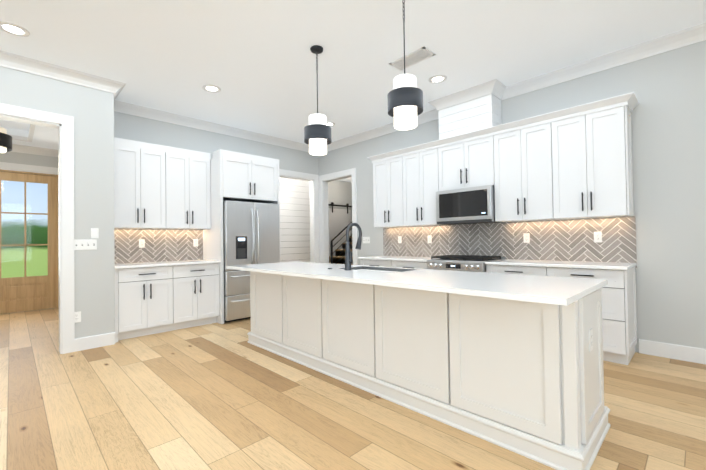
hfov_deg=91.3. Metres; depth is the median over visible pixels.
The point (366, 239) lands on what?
light switch
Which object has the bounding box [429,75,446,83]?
recessed light
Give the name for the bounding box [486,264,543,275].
base cabinet
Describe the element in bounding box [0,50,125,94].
crown molding
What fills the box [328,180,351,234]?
wall
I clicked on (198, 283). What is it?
base cabinet
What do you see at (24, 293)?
double front door
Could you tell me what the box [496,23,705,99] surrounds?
crown molding
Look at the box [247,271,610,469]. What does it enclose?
kitchen island
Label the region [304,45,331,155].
pendant light
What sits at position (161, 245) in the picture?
backsplash
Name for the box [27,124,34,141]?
trim
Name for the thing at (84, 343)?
baseboard
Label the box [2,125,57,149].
ceiling soffit
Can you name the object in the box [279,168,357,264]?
door frame
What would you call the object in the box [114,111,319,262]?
wall
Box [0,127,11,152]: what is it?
ceiling light
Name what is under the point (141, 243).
electrical outlet
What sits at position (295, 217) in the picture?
wall
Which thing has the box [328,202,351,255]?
barn door
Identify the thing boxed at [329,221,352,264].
stairs
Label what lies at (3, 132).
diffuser
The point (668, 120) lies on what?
wall
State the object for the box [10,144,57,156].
crown molding
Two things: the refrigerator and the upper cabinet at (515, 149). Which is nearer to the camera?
the upper cabinet at (515, 149)
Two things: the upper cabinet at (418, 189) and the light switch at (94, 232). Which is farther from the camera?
the upper cabinet at (418, 189)
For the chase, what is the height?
0.555 m
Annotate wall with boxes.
[0,66,114,338]
[0,152,57,167]
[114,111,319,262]
[280,177,309,261]
[319,40,705,352]
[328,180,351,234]
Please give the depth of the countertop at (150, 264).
4.62 m
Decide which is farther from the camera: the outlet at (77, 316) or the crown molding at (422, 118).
the crown molding at (422, 118)
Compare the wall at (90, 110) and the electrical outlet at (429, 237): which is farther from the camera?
the electrical outlet at (429, 237)
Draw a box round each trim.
[8,134,25,140]
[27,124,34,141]
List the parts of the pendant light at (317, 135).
lamp shade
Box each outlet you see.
[75,311,80,322]
[139,239,144,247]
[193,239,197,246]
[427,235,431,242]
[523,233,529,242]
[594,232,601,241]
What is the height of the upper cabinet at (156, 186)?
1.152 m
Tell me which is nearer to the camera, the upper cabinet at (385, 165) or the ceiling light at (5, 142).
the ceiling light at (5, 142)
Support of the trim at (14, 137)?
attached to the ceiling soffit
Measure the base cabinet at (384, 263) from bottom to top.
0.884 m
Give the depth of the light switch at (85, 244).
3.90 m
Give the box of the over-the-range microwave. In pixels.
[436,185,499,224]
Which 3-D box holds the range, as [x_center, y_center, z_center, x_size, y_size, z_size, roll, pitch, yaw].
[1.455,0.754,4.468,0.704,0.958,0.766,0,-1,-45]
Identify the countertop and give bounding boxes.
[115,260,219,268]
[226,263,607,306]
[358,256,636,269]
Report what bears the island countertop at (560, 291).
on the kitchen island
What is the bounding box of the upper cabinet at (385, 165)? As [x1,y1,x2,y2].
[371,152,398,227]
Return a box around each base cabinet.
[115,265,178,342]
[179,263,218,328]
[360,259,387,266]
[388,260,426,268]
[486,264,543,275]
[544,267,636,364]
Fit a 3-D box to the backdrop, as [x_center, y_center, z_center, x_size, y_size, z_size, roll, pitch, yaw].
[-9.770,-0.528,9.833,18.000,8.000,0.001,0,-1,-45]
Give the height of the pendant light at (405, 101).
1.048 m
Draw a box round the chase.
[439,94,501,139]
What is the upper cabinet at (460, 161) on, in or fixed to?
attached to the wall at (668, 120)
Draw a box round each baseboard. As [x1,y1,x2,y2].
[75,332,114,351]
[639,339,705,363]
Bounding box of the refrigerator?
[223,201,279,322]
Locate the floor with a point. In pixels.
(219, 396)
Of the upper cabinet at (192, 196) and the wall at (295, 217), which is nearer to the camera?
the upper cabinet at (192, 196)
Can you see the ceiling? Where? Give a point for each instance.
(254, 61)
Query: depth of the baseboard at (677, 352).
3.32 m
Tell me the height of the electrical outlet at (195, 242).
0.118 m
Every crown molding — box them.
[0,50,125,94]
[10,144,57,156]
[114,95,123,110]
[116,102,308,151]
[327,111,438,151]
[428,79,503,114]
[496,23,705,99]
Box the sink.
[354,267,421,270]
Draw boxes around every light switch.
[74,239,96,249]
[91,228,98,237]
[363,237,369,242]
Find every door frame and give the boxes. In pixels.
[0,103,74,353]
[0,162,58,307]
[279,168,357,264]
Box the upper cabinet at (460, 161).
[435,128,486,190]
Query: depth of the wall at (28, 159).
6.17 m
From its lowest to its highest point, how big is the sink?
0.233 m
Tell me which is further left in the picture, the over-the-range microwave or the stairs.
the stairs
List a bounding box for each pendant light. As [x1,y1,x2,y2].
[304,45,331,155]
[387,0,422,129]
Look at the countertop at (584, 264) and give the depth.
3.71 m
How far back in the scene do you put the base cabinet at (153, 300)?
4.38 m
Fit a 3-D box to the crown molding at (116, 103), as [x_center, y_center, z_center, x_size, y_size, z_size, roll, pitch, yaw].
[-3.013,-1.746,4.357,0.104,0.118,0.540,0,-1,-45]
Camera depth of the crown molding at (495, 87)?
4.45 m
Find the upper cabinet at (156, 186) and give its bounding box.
[114,137,173,228]
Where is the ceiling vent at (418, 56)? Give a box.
[389,47,435,70]
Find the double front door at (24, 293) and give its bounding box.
[0,169,57,313]
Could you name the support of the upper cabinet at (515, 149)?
attached to the wall at (668, 120)
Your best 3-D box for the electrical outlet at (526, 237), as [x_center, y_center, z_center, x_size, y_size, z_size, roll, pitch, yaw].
[2.147,0.037,4.271,0.007,0.118,0.072,0,-1,-45]
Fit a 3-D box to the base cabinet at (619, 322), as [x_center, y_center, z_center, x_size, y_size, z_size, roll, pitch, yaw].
[2.454,0.763,3.549,0.602,0.884,0.656,0,-1,-45]
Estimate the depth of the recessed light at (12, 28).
3.06 m
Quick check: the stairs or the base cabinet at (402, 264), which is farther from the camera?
the stairs
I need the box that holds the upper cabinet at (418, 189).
[399,141,442,226]
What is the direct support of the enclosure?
on the floor
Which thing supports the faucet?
on the island countertop at (560, 291)
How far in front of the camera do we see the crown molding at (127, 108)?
5.48 m
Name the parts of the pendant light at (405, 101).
lamp shade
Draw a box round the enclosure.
[203,149,279,323]
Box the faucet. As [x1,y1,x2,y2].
[342,223,361,270]
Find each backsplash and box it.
[114,228,202,263]
[383,215,636,268]
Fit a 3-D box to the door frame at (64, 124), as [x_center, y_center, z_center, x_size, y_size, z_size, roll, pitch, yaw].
[-3.681,-0.012,3.364,1.490,2.605,0.180,0,-1,-45]
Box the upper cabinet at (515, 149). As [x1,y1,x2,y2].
[487,116,546,221]
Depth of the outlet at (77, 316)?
3.84 m
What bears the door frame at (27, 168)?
attached to the wall at (28, 159)
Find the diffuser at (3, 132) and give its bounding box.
[0,127,6,152]
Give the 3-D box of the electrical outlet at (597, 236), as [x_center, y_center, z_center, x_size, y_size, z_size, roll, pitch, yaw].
[2.661,0.022,3.752,0.007,0.118,0.072,0,-1,-45]
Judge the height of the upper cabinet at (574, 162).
1.152 m
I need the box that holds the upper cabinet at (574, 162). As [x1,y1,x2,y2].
[543,96,634,219]
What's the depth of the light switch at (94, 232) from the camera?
3.97 m
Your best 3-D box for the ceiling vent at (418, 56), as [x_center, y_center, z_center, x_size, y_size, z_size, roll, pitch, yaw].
[0.623,-1.863,3.662,0.210,0.007,0.450,0,-1,-45]
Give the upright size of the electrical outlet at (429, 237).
0.118 m
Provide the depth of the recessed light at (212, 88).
4.29 m
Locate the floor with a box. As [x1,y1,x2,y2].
[0,308,705,469]
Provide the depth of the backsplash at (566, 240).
4.26 m
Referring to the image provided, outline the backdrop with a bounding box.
[1,180,47,277]
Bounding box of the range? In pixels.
[427,255,504,271]
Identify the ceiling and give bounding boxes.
[0,0,705,182]
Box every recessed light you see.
[0,21,29,36]
[202,85,220,92]
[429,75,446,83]
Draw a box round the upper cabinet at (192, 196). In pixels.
[170,147,210,228]

